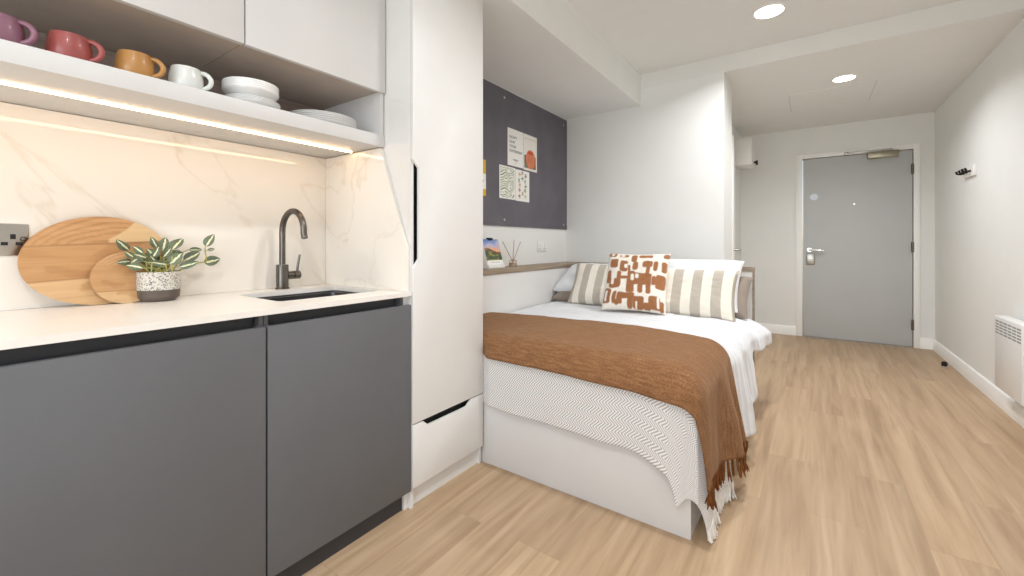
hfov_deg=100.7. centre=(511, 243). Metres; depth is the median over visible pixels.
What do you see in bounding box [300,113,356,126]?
dinner plate
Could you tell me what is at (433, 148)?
wardrobe
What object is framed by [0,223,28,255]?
double socket
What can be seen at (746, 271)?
headboard
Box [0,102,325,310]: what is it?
backsplash
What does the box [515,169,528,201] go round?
card
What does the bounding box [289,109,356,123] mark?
dinner plate
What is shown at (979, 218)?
wall
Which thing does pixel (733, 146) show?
door
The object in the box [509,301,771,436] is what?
duvet
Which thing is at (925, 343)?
baseboard
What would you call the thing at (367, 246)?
backsplash
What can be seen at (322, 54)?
upper cabinet
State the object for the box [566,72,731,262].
wall
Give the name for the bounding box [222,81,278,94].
bowl
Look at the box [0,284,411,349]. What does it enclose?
countertop
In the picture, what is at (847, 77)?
recessed light
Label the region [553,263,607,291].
pillow
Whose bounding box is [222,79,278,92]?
bowl
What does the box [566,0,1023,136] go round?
ceiling
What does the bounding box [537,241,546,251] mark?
wall socket
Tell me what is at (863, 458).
floor
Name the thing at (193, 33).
upper cabinet
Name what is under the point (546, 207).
pinboard
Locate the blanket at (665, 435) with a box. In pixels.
[482,354,736,543]
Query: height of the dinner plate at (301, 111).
0.016 m
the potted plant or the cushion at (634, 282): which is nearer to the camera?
the potted plant
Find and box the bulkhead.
[483,0,639,119]
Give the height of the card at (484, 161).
0.254 m
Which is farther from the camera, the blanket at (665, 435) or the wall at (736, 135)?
the wall at (736, 135)
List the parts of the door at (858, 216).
lock plate, handle, closer arm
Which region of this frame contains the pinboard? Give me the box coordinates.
[483,79,566,229]
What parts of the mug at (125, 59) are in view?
handle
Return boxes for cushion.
[567,263,607,304]
[601,253,670,314]
[666,269,738,321]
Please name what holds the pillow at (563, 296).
on the duvet at (741, 338)
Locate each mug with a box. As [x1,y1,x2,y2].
[0,12,38,45]
[45,30,104,62]
[114,49,165,78]
[168,64,213,90]
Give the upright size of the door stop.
0.042 m
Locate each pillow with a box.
[551,291,570,301]
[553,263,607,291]
[668,259,743,312]
[735,276,752,318]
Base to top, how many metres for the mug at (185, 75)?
0.070 m
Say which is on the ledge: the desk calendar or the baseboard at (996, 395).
the desk calendar
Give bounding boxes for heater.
[995,315,1023,405]
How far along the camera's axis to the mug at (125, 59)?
1.15 m
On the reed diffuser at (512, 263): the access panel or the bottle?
the bottle
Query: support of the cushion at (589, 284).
on the duvet at (741, 338)
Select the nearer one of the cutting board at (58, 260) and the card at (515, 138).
the cutting board at (58, 260)
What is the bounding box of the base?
[275,264,289,289]
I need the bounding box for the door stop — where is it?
[940,361,947,366]
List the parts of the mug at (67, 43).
handle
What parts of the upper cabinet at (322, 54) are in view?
door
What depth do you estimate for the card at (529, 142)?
3.47 m
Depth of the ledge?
3.11 m
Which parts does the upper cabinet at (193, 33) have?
door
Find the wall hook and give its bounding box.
[955,165,975,178]
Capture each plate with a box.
[225,94,279,105]
[227,95,279,106]
[231,96,279,108]
[237,98,278,108]
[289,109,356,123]
[293,111,356,125]
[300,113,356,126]
[304,115,356,128]
[312,117,355,128]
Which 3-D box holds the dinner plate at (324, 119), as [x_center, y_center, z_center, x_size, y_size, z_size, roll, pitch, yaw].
[-0.764,-0.461,1.704,0.263,0.016,0.263,0,0,35]
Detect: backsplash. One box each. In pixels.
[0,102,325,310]
[326,148,408,291]
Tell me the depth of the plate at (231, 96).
1.38 m
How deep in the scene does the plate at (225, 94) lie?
1.38 m
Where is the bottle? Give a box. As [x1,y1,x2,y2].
[509,259,516,266]
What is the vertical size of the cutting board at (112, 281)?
0.164 m
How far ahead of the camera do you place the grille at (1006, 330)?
2.44 m
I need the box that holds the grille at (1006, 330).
[995,319,1020,343]
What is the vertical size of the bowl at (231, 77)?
0.043 m
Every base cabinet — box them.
[0,316,265,575]
[263,297,410,575]
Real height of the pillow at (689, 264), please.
0.335 m
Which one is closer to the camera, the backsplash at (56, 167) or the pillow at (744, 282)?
the backsplash at (56, 167)
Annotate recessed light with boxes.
[752,3,786,19]
[831,74,857,82]
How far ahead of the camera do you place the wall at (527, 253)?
3.47 m
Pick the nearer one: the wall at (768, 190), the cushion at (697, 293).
the cushion at (697, 293)
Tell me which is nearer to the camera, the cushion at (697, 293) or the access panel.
the cushion at (697, 293)
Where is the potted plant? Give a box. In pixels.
[116,234,219,301]
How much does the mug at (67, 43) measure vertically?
0.070 m
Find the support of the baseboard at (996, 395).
attached to the wall at (979, 218)
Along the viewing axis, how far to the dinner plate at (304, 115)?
1.60 m
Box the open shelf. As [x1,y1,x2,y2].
[0,27,383,158]
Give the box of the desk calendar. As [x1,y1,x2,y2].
[483,238,504,268]
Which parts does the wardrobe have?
panel, drawer, door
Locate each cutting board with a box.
[17,217,169,304]
[89,252,149,302]
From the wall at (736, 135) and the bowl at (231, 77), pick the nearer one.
the bowl at (231, 77)
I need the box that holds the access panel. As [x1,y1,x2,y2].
[789,80,876,111]
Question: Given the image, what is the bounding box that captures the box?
[734,138,757,169]
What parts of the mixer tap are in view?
spout, lever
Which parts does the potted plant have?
pot, pot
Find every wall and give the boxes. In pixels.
[6,78,565,310]
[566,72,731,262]
[732,124,740,260]
[741,112,934,346]
[935,18,1023,406]
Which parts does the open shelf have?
panel, panel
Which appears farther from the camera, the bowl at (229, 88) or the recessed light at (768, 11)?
the recessed light at (768, 11)
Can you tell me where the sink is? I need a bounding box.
[257,290,358,300]
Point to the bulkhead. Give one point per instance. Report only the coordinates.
(545, 53)
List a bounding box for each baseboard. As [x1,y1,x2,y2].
[759,323,795,335]
[920,338,932,349]
[933,339,1023,427]
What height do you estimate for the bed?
0.551 m
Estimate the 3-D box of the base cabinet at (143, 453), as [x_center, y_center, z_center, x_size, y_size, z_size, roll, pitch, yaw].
[-1.137,0.635,1.147,0.583,0.850,0.632,0,0,35]
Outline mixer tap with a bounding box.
[275,208,307,289]
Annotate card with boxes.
[483,159,485,195]
[499,164,514,199]
[508,127,522,167]
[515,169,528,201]
[523,133,536,172]
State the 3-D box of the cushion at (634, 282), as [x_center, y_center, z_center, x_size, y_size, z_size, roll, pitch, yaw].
[0.844,0.263,2.893,0.428,0.386,0.233,0,0,29]
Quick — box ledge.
[483,262,578,312]
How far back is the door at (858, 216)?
4.56 m
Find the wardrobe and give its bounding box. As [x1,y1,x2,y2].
[383,0,482,510]
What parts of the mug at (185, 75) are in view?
handle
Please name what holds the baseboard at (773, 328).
attached to the wall at (768, 190)
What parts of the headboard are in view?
panel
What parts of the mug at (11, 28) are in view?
handle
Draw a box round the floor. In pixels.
[302,333,1023,575]
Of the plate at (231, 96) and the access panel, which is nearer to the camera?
the plate at (231, 96)
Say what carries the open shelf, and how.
attached to the wall at (527, 253)
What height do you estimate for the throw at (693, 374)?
0.533 m
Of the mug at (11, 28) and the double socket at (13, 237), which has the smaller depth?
the mug at (11, 28)
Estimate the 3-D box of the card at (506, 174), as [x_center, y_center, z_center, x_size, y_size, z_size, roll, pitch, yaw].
[-0.034,-0.462,3.216,0.001,0.247,0.206,0,0,35]
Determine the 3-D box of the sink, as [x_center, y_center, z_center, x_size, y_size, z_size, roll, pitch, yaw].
[-0.781,0.288,1.655,0.333,0.157,0.417,0,0,35]
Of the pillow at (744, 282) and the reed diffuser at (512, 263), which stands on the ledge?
the reed diffuser at (512, 263)
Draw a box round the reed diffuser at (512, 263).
[502,241,520,266]
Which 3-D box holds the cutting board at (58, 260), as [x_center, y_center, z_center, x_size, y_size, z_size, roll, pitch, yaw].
[-1.305,0.052,1.350,0.054,0.277,0.352,0,0,35]
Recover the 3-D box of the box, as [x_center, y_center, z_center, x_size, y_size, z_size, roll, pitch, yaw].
[2.650,-1.010,4.791,0.215,0.292,0.307,0,0,35]
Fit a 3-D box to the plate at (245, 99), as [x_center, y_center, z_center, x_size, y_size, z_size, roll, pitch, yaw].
[-0.891,-0.461,1.450,0.174,0.016,0.174,0,0,35]
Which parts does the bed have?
panel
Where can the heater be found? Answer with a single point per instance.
(1009, 331)
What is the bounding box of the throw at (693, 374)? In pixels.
[483,312,749,511]
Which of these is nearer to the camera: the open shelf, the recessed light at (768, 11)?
the open shelf
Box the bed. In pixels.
[481,403,700,539]
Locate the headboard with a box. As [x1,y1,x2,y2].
[579,262,754,366]
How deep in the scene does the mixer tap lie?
1.78 m
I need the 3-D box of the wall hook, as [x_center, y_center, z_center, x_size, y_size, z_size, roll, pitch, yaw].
[3.514,-0.553,3.289,0.071,0.077,0.244,0,0,35]
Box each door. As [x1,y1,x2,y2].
[732,135,740,259]
[796,143,919,347]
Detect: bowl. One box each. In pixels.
[222,76,278,90]
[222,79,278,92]
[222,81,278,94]
[222,83,278,101]
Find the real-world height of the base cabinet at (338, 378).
0.850 m
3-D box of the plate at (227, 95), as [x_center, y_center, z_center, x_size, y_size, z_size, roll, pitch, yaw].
[-0.891,-0.470,1.450,0.174,0.016,0.174,0,0,35]
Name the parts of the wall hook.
plate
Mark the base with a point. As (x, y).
(282, 270)
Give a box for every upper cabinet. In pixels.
[0,0,243,68]
[199,0,384,109]

